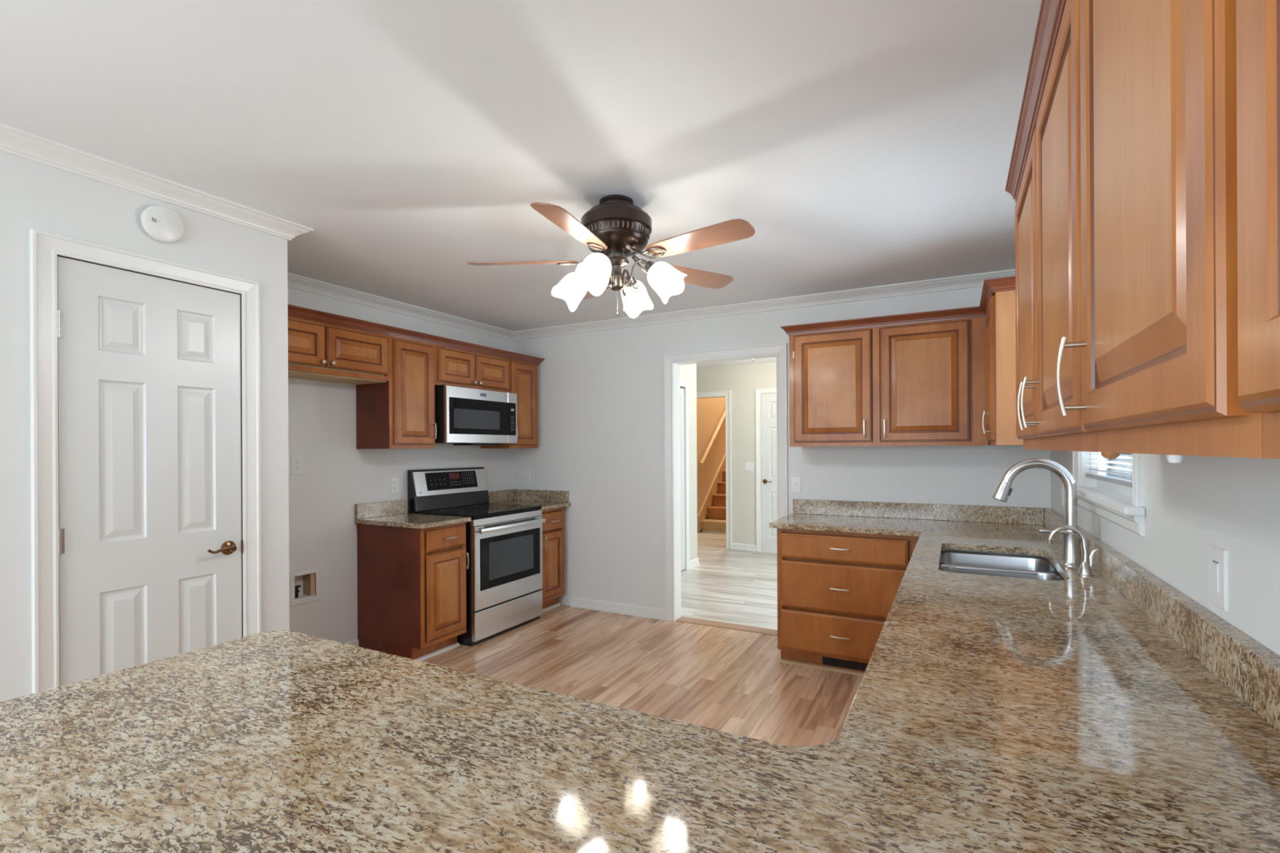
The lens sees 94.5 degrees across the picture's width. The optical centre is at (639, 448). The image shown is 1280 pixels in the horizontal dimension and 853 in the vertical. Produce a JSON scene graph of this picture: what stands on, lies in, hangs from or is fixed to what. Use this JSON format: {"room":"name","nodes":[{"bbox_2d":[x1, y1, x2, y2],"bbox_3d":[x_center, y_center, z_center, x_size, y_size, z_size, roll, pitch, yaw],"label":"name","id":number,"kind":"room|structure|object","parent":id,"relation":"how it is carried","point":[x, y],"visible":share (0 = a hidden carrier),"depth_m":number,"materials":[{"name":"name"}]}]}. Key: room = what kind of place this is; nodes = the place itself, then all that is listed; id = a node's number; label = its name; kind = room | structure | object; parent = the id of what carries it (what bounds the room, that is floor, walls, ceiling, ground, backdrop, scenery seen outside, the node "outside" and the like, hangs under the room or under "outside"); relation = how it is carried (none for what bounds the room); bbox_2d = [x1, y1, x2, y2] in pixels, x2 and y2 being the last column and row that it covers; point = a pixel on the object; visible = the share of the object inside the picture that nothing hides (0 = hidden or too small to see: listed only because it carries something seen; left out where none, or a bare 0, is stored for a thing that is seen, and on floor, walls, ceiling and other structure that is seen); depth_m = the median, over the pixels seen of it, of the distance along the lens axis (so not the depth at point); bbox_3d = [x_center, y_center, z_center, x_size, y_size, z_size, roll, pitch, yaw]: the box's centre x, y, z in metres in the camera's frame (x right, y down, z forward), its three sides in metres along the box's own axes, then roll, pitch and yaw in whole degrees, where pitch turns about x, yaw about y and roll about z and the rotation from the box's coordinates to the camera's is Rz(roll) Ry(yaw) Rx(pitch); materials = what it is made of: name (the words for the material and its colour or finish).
{"room":"kitchen","nodes":[
{"label":"kitchen","id":0,"kind":"room"},
{"bbox_2d":[0,151,263,702],"bbox_3d":[-2.958,0.171,0.615,0.120,2.468,4.902,0,0,28],"label":"wall","id":1,"kind":"structure","parent":0,"point":[33,195],"depth_m":2.05,"materials":[{"name":"paint"}]},
{"bbox_2d":[29,228,261,693],"bbox_3d":[-1.971,0.319,2.412,0.169,2.163,0.760,0,0,28],"label":"door","id":2,"kind":"structure","parent":1,"relation":"in","point":[144,370],"depth_m":2.34,"materials":[{"name":"paint"}]},
{"bbox_2d":[140,204,184,243],"bbox_3d":[-1.927,-0.906,2.392,0.038,0.146,0.146,0,0,28],"label":"smoke detector","id":3,"kind":"object","parent":1,"relation":"attached to","point":[162,224],"visible":1,"depth_m":2.38,"materials":[{"name":"white plastic"}]},
{"bbox_2d":[0,123,1015,340],"bbox_3d":[-1.152,-1.039,1.193,4.156,0.066,7.626,0,0,28],"label":"trim","id":4,"kind":"structure","parent":1,"relation":"attached to","point":[15,142],"depth_m":3.71,"materials":[{"name":"paint"}]},
{"bbox_2d":[262,232,289,631],"bbox_3d":[-2.081,0.167,2.994,0.811,2.468,0.120,0,0,28],"label":"wall","id":5,"kind":"structure","parent":0,"point":[274,249],"depth_m":2.80,"materials":[{"name":"paint"}]},
{"bbox_2d":[287,287,513,643],"bbox_3d":[-1.879,0.166,4.362,0.120,2.468,2.724,0,0,28],"label":"wall","id":6,"kind":"structure","parent":0,"point":[338,476],"depth_m":3.97,"materials":[{"name":"paint"}]},
{"bbox_2d":[291,455,303,475],"bbox_3d":[-2.150,0.106,3.717,0.008,0.122,0.076,0,0,28],"label":"wall outlet","id":7,"kind":"object","parent":6,"relation":"attached to","point":[297,461],"visible":1,"depth_m":3.71,"materials":[{"name":"white plastic"}]},
{"bbox_2d":[295,459,300,464],"bbox_3d":[-2.148,0.087,3.716,0.003,0.033,0.033,0,0,28],"label":"receptacle","id":8,"kind":"object","parent":7,"relation":"attached to","point":[297,461],"depth_m":3.72,"materials":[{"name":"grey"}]},
{"bbox_2d":[295,466,300,471],"bbox_3d":[-2.148,0.126,3.716,0.003,0.033,0.033,0,0,28],"label":"receptacle","id":9,"kind":"object","parent":7,"relation":"attached to","point":[297,468],"depth_m":3.71,"materials":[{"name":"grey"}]},
{"bbox_2d":[290,568,319,606],"bbox_3d":[-2.163,0.881,3.779,0.091,0.204,0.184,0,0,28],"label":"water valve box","id":10,"kind":"object","parent":6,"relation":"attached to","point":[302,583],"visible":0.98,"depth_m":3.80,"materials":[{"name":"white plastic"}]},
{"bbox_2d":[288,315,389,384],"bbox_3d":[-2.003,-0.593,3.604,0.379,0.317,0.898,0,0,28],"label":"upper cabinet","id":11,"kind":"object","parent":6,"relation":"attached to","point":[317,351],"visible":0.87,"depth_m":3.60,"materials":[{"name":"brown wood"}]},
{"bbox_2d":[343,638,358,646],"bbox_3d":[-2.167,1.358,3.659,0.022,0.087,0.968,0,0,28],"label":"baseboard","id":12,"kind":"structure","parent":6,"relation":"attached to","point":[354,642],"depth_m":4.05,"materials":[{"name":"paint"}]},
{"bbox_2d":[355,499,405,519],"bbox_3d":[-1.854,0.434,4.241,0.032,0.103,0.402,0,0,28],"label":"backsplash","id":13,"kind":"structure","parent":6,"relation":"attached to","point":[365,510],"depth_m":4.21,"materials":[{"name":"stone"}]},
{"bbox_2d":[390,477,399,493],"bbox_3d":[-1.806,0.274,4.361,0.008,0.118,0.074,0,0,28],"label":"wall outlet","id":14,"kind":"object","parent":6,"relation":"attached to","point":[394,482],"visible":1,"depth_m":4.36,"materials":[{"name":"white plastic"}]},
{"bbox_2d":[355,335,436,448],"bbox_3d":[-1.697,-0.375,4.170,0.384,0.756,0.396,0,0,28],"label":"upper cabinet","id":15,"kind":"object","parent":6,"relation":"attached to","point":[398,412],"visible":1,"depth_m":4.04,"materials":[{"name":"brown wood"}]},
{"bbox_2d":[288,304,544,364],"bbox_3d":[-1.632,-0.776,4.303,0.378,0.056,2.571,0,0,28],"label":"crown molding","id":16,"kind":"structure","parent":6,"relation":"attached to","point":[294,311],"depth_m":3.98,"materials":[{"name":"brown wood"}]},
{"bbox_2d":[435,345,509,392],"bbox_3d":[-1.417,-0.608,4.704,0.379,0.294,0.812,0,0,28],"label":"upper cabinet","id":17,"kind":"object","parent":6,"relation":"attached to","point":[453,366],"visible":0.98,"depth_m":4.57,"materials":[{"name":"brown wood"}]},
{"bbox_2d":[435,384,516,445],"bbox_3d":[-1.391,-0.242,4.701,0.422,0.436,0.776,0,0,28],"label":"microwave","id":18,"kind":"object","parent":17,"relation":"attached to","point":[464,416],"visible":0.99,"depth_m":4.51,"materials":[{"name":"silver metal"}]},
{"bbox_2d":[488,488,514,502],"bbox_3d":[-1.268,0.431,5.340,0.032,0.103,0.420,0,0,28],"label":"backsplash","id":19,"kind":"structure","parent":6,"relation":"attached to","point":[500,495],"depth_m":5.34,"materials":[{"name":"stone"}]},
{"bbox_2d":[480,359,537,448],"bbox_3d":[-1.133,-0.378,5.229,0.384,0.756,0.380,0,0,28],"label":"upper cabinet","id":20,"kind":"object","parent":6,"relation":"attached to","point":[522,375],"visible":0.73,"depth_m":5.15,"materials":[{"name":"brown wood"}]},
{"bbox_2d":[0,0,1041,331],"bbox_3d":[-1.152,-1.097,1.193,4.396,0.050,7.866,0,0,28],"label":"ceiling","id":21,"kind":"structure","parent":0,"point":[862,144],"depth_m":1.96,"materials":[{"name":"paint"}]},
{"bbox_2d":[466,194,755,315],"bbox_3d":[-0.095,-0.827,2.543,1.242,0.500,1.234,0,0,28],"label":"ceiling fan","id":22,"kind":"object","parent":21,"relation":"hanging from","point":[615,229],"visible":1,"depth_m":2.47,"materials":[{"name":"brown wood"}]},
{"bbox_2d":[422,532,862,746],"bbox_3d":[0.546,1.412,4.915,4.925,0.050,16.020,0,0,28],"label":"floor","id":23,"kind":"structure","parent":0,"point":[726,680],"depth_m":3.85,"materials":[{"name":"brown wood"}]},
{"bbox_2d":[356,522,468,659],"bbox_3d":[-1.563,0.957,4.108,0.668,0.883,0.406,0,0,28],"label":"base cabinet","id":24,"kind":"object","parent":23,"relation":"on","point":[411,582],"visible":0.99,"depth_m":3.94,"materials":[{"name":"brown wood"}]},
{"bbox_2d":[354,499,471,528],"bbox_3d":[-1.572,0.448,4.104,0.659,0.133,0.432,0,0,28],"label":"countertop","id":25,"kind":"structure","parent":24,"relation":"on","point":[390,513],"depth_m":4.09,"materials":[{"name":"beige stone"}]},
{"bbox_2d":[414,642,459,661],"bbox_3d":[-1.613,1.387,4.127,0.539,0.022,0.422,0,0,28],"label":"trim","id":26,"kind":"structure","parent":24,"relation":"in","point":[457,644],"depth_m":4.02,"materials":[{"name":"paint"}]},
{"bbox_2d":[408,466,545,646],"bbox_3d":[-1.243,0.777,4.634,0.717,1.236,0.789,0,0,28],"label":"stove","id":27,"kind":"object","parent":23,"relation":"on","point":[504,572],"visible":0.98,"depth_m":4.49,"materials":[{"name":"silver metal"}]},
{"bbox_2d":[414,502,541,519],"bbox_3d":[-1.247,0.486,4.636,0.585,0.030,0.789,0,0,28],"label":"cooktop","id":28,"kind":"object","parent":27,"relation":"in","point":[476,511],"depth_m":4.54,"materials":[{"name":"black glass"}]},
{"bbox_2d":[540,506,564,608],"bbox_3d":[-0.997,0.954,5.169,0.668,0.883,0.369,0,0,28],"label":"base cabinet","id":29,"kind":"object","parent":23,"relation":"on","point":[553,530],"visible":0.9,"depth_m":5.03,"materials":[{"name":"brown wood"}]},
{"bbox_2d":[488,488,571,510],"bbox_3d":[-0.994,0.445,5.194,0.654,0.133,0.422,0,0,28],"label":"countertop","id":30,"kind":"structure","parent":29,"relation":"on","point":[546,499],"depth_m":5.30,"materials":[{"name":"beige stone"}]},
{"bbox_2d":[697,453,726,533],"bbox_3d":[1.952,0.332,10.494,1.024,2.095,2.435,0,0,28],"label":"staircase","id":31,"kind":"structure","parent":23,"relation":"on","point":[715,522],"depth_m":9.95,"materials":[{"name":"brown wood"}]},
{"bbox_2d":[777,528,919,671],"bbox_3d":[1.380,0.941,3.803,0.862,0.883,0.644,0,0,28],"label":"base cabinet","id":32,"kind":"object","parent":23,"relation":"on","point":[837,591],"visible":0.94,"depth_m":3.59,"materials":[{"name":"brown wood"}]},
{"bbox_2d":[779,658,864,675],"bbox_3d":[1.412,1.372,3.850,0.883,0.022,0.516,0,0,28],"label":"trim","id":33,"kind":"structure","parent":32,"relation":"in","point":[781,660],"depth_m":3.71,"materials":[{"name":"brown wood"}]},
{"bbox_2d":[822,656,867,671],"bbox_3d":[1.282,1.319,3.645,0.310,0.072,0.010,0,0,28],"label":"floor register","id":34,"kind":"object","parent":32,"relation":"attached to","point":[825,660],"visible":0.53,"depth_m":3.65,"materials":[{"name":"grey metal"}]},
{"bbox_3d":[0.956,0.944,1.448,0.693,0.883,1.410,0,0,28],"label":"base cabinet","id":35,"kind":"object","parent":23,"relation":"on","visible":0},
{"bbox_2d":[0,498,1279,852],"bbox_3d":[0.428,0.437,1.969,2.109,0.133,4.775,0,0,28],"label":"countertop","id":36,"kind":"structure","parent":35,"relation":"on","point":[1110,711],"depth_m":0.94,"materials":[{"name":"beige stone"}]},
{"bbox_2d":[938,549,1062,580],"bbox_3d":[1.508,0.591,2.504,0.484,0.184,0.825,0,0,28],"label":"sink","id":37,"kind":"object","parent":36,"relation":"in","point":[977,564],"visible":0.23,"depth_m":2.77,"materials":[{"name":"silver metal"}]},
{"bbox_2d":[992,457,1081,566],"bbox_3d":[1.624,0.254,2.427,0.307,0.428,0.072,0,0,28],"label":"kitchen faucet","id":38,"kind":"object","parent":36,"relation":"on","point":[1071,540],"visible":0.86,"depth_m":2.37,"materials":[{"name":"grey metal"}]},
{"bbox_2d":[1045,525,1098,577],"bbox_3d":[1.602,0.378,2.195,0.159,0.179,0.052,0,0,28],"label":"water tap","id":39,"kind":"object","parent":36,"relation":"on","point":[1085,569],"visible":1,"depth_m":2.17,"materials":[{"name":"grey metal"}]},
{"bbox_2d":[680,364,697,569],"bbox_3d":[0.132,0.129,6.155,0.120,2.520,2.094,0,0,28],"label":"wall","id":40,"kind":"structure","parent":0,"point":[688,371],"depth_m":6.93,"materials":[{"name":"paint"}]},
{"bbox_2d":[680,387,684,570],"bbox_3d":[0.242,0.350,6.247,0.062,2.053,1.144,0,0,28],"label":"door","id":41,"kind":"structure","parent":40,"relation":"in","point":[682,390],"depth_m":6.70,"materials":[{"name":"paint"}]},
{"bbox_2d":[680,379,689,569],"bbox_3d":[0.257,0.314,6.238,0.021,2.150,1.280,0,0,28],"label":"trim","id":42,"kind":"structure","parent":40,"relation":"attached to","point":[684,384],"depth_m":6.77,"materials":[{"name":"paint"}]},
{"bbox_2d":[689,557,699,568],"bbox_3d":[0.502,1.344,7.005,0.322,0.087,0.296,0,0,28],"label":"baseboard","id":43,"kind":"structure","parent":40,"relation":"attached to","point":[694,562],"depth_m":6.93,"materials":[{"name":"paint"}]},
{"bbox_2d":[696,397,725,532],"bbox_3d":[1.466,-1.118,10.815,0.120,5.000,4.730,0,0,28],"label":"wall","id":44,"kind":"structure","parent":0,"point":[709,411],"depth_m":10.12,"materials":[{"name":"paint"}]},
{"bbox_2d":[699,409,725,464],"bbox_3d":[1.687,-0.896,10.998,0.094,2.324,3.023,0,0,28],"label":"handrail","id":45,"kind":"object","parent":44,"relation":"attached to","point":[709,446],"visible":0.4,"depth_m":10.11,"materials":[{"name":"brown wood"}]},
{"bbox_2d":[696,362,776,551],"bbox_3d":[2.054,0.119,7.756,4.925,2.520,0.120,0,0,28],"label":"wall","id":46,"kind":"structure","parent":0,"point":[742,380],"depth_m":8.04,"materials":[{"name":"paint"}]},
{"bbox_2d":[696,390,731,549],"bbox_3d":[0.868,0.298,8.309,0.860,2.175,0.021,0,0,28],"label":"trim","id":47,"kind":"structure","parent":46,"relation":"attached to","point":[715,393],"depth_m":8.12,"materials":[{"name":"paint"}]},
{"bbox_2d":[731,542,756,551],"bbox_3d":[1.408,1.339,8.024,0.350,0.087,0.022,0,0,28],"label":"baseboard","id":48,"kind":"structure","parent":46,"relation":"attached to","point":[746,547],"depth_m":8.02,"materials":[{"name":"paint"}]},
{"bbox_2d":[745,462,753,471],"bbox_3d":[1.474,0.247,7.990,0.118,0.118,0.014,0,0,28],"label":"light switch","id":49,"kind":"object","parent":46,"relation":"attached to","point":[748,465],"visible":1,"depth_m":7.99,"materials":[{"name":"white plastic"}]},
{"bbox_2d":[755,387,776,551],"bbox_3d":[1.953,0.288,7.730,0.896,2.183,0.021,0,0,28],"label":"trim","id":50,"kind":"structure","parent":46,"relation":"attached to","point":[765,390],"depth_m":7.92,"materials":[{"name":"paint"}]},
{"bbox_2d":[761,393,777,551],"bbox_3d":[1.957,0.319,7.737,0.752,2.098,0.088,0,0,28],"label":"door","id":51,"kind":"structure","parent":46,"relation":"in","point":[769,440],"depth_m":7.88,"materials":[{"name":"paint"}]},
{"bbox_2d":[696,357,776,368],"bbox_3d":[1.242,-1.161,6.245,4.925,0.050,3.304,0,0,28],"label":"ceiling","id":52,"kind":"structure","parent":0,"point":[772,359],"depth_m":7.87,"materials":[{"name":"paint"}]},
{"bbox_2d":[512,286,1050,608],"bbox_3d":[0.676,0.152,4.610,4.396,2.468,0.120,0,0,28],"label":"wall","id":53,"kind":"structure","parent":0,"point":[600,393],"depth_m":4.88,"materials":[{"name":"paint"}]},
{"bbox_2d":[523,471,530,483],"bbox_3d":[-1.045,0.265,5.456,0.078,0.118,0.008,0,0,28],"label":"wall outlet","id":54,"kind":"object","parent":53,"relation":"attached to","point":[526,474],"visible":1,"depth_m":5.45,"materials":[{"name":"white plastic"}]},
{"bbox_2d":[514,488,568,502],"bbox_3d":[-0.899,0.429,5.364,0.596,0.103,0.032,0,0,28],"label":"backsplash","id":55,"kind":"structure","parent":53,"relation":"attached to","point":[544,495],"depth_m":5.34,"materials":[{"name":"stone"}]},
{"bbox_2d":[542,602,560,612],"bbox_3d":[-0.804,1.383,5.088,0.016,0.022,0.396,0,0,28],"label":"trim","id":56,"kind":"structure","parent":53,"relation":"attached to","point":[556,605],"depth_m":5.15,"materials":[{"name":"paint"}]},
{"bbox_2d":[569,595,665,620],"bbox_3d":[-0.200,1.348,5.000,0.930,0.087,0.022,0,0,28],"label":"baseboard","id":57,"kind":"structure","parent":53,"relation":"attached to","point":[650,612],"depth_m":4.99,"materials":[{"name":"paint"}]},
{"bbox_2d":[663,342,788,621],"bbox_3d":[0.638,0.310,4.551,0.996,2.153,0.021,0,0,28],"label":"trim","id":58,"kind":"structure","parent":53,"relation":"attached to","point":[780,350],"depth_m":4.67,"materials":[{"name":"paint"}]},
{"bbox_2d":[675,616,777,635],"bbox_3d":[0.677,1.381,4.614,0.812,0.010,0.120,0,0,28],"label":"trim","id":59,"kind":"structure","parent":53,"relation":"attached to","point":[686,620],"depth_m":4.59,"materials":[{"name":"beige wood"}]},
{"bbox_2d":[791,475,801,493],"bbox_3d":[1.131,0.262,4.292,0.074,0.118,0.014,0,0,28],"label":"light switch","id":60,"kind":"object","parent":53,"relation":"attached to","point":[796,482],"visible":1,"depth_m":4.29,"materials":[{"name":"white plastic"}]},
{"bbox_2d":[789,316,988,446],"bbox_3d":[1.582,-0.392,3.840,1.158,0.756,0.384,0,0,28],"label":"upper cabinet","id":61,"kind":"object","parent":53,"relation":"attached to","point":[923,384],"visible":0.99,"depth_m":3.68,"materials":[{"name":"brown wood"}]},
{"bbox_2d":[780,275,1015,336],"bbox_3d":[1.604,-0.792,3.530,0.607,0.056,1.822,0,0,-34],"label":"crown molding","id":62,"kind":"structure","parent":61,"relation":"attached to","point":[990,286],"depth_m":3.60,"materials":[{"name":"brown wood"}]},
{"bbox_2d":[792,498,1044,524],"bbox_3d":[1.776,0.415,3.935,1.509,0.103,0.036,0,0,28],"label":"backsplash","id":63,"kind":"structure","parent":53,"relation":"attached to","point":[961,513],"depth_m":3.87,"materials":[{"name":"stone"}]},
{"bbox_2d":[993,478,1001,493],"bbox_3d":[2.251,0.248,3.698,0.074,0.118,0.008,0,0,28],"label":"wall outlet","id":64,"kind":"object","parent":53,"relation":"attached to","point":[996,481],"visible":0.2,"depth_m":3.71,"materials":[{"name":"white plastic"}]},
{"bbox_2d":[1050,450,1279,656],"bbox_3d":[0.741,0.152,0.187,0.120,2.468,7.626,0,0,28],"label":"wall","id":65,"kind":"structure","parent":0,"point":[1232,504],"depth_m":1.33,"materials":[{"name":"paint"}]},
{"bbox_2d":[982,289,1023,445],"bbox_3d":[2.086,-0.395,3.253,0.384,0.756,0.943,0,0,28],"label":"upper cabinet","id":66,"kind":"object","parent":65,"relation":"attached to","point":[1000,318],"visible":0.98,"depth_m":2.89,"materials":[{"name":"brown wood"}]},
{"bbox_2d":[1004,0,1066,202],"bbox_3d":[0.760,-0.778,0.749,0.364,0.056,2.281,0,0,28],"label":"crown molding","id":67,"kind":"structure","parent":65,"relation":"attached to","point":[1051,11],"depth_m":1.26,"materials":[{"name":"brown wood"}]},
{"bbox_2d":[1060,483,1063,506],"bbox_3d":[2.259,0.248,3.170,0.008,0.118,0.074,0,0,28],"label":"wall outlet","id":68,"kind":"object","parent":65,"relation":"attached to","point":[1061,484],"visible":1,"depth_m":3.15,"materials":[{"name":"white plastic"}]},
{"bbox_2d":[1014,0,1119,458],"bbox_3d":[1.038,-0.371,1.277,0.375,0.772,1.076,0,0,28],"label":"upper cabinet","id":69,"kind":"object","parent":65,"relation":"attached to","point":[1047,208],"depth_m":1.12,"materials":[{"name":"brown wood"}]},
{"bbox_2d":[1072,451,1145,537],"bbox_3d":[1.814,-0.278,2.262,0.170,1.092,1.130,0,0,28],"label":"window","id":70,"kind":"structure","parent":65,"relation":"in","point":[1123,506],"depth_m":2.22,"materials":[{"name":"paint"}]},
{"bbox_2d":[1085,452,1132,487],"bbox_3d":[1.818,-0.297,2.271,0.040,0.856,0.908,0,0,28],"label":"window blind","id":71,"kind":"object","parent":70,"relation":"attached to","point":[1122,482],"visible":0.1,"depth_m":2.27,"materials":[{"name":"white plastic"}]},
{"bbox_2d":[1056,0,1262,463],"bbox_3d":[0.660,-0.369,0.569,0.375,0.772,0.524,0,0,28],"label":"upper cabinet","id":72,"kind":"object","parent":65,"relation":"attached to","point":[1158,344],"depth_m":0.54,"materials":[{"name":"brown wood"}]},
{"bbox_2d":[1044,507,1279,733],"bbox_3d":[1.345,0.417,1.485,0.034,0.103,4.764,0,0,28],"label":"backsplash","id":73,"kind":"structure","parent":65,"relation":"attached to","point":[1251,671],"depth_m":1.30,"materials":[{"name":"stone"}]},
{"bbox_2d":[1208,544,1228,612],"bbox_3d":[1.257,0.281,1.289,0.008,0.130,0.092,0,0,28],"label":"light switch","id":74,"kind":"object","parent":65,"relation":"attached to","point":[1217,557],"visible":1,"depth_m":1.28,"materials":[{"name":"white plastic"}]},
{"bbox_2d":[1235,0,1279,458],"bbox_3d":[0.383,-0.373,0.050,0.375,0.761,0.650,0,0,28],"label":"upper cabinet","id":75,"kind":"object","parent":65,"relation":"attached to","point":[1257,21],"visible":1,"depth_m":0.36,"materials":[{"name":"brown wood"}]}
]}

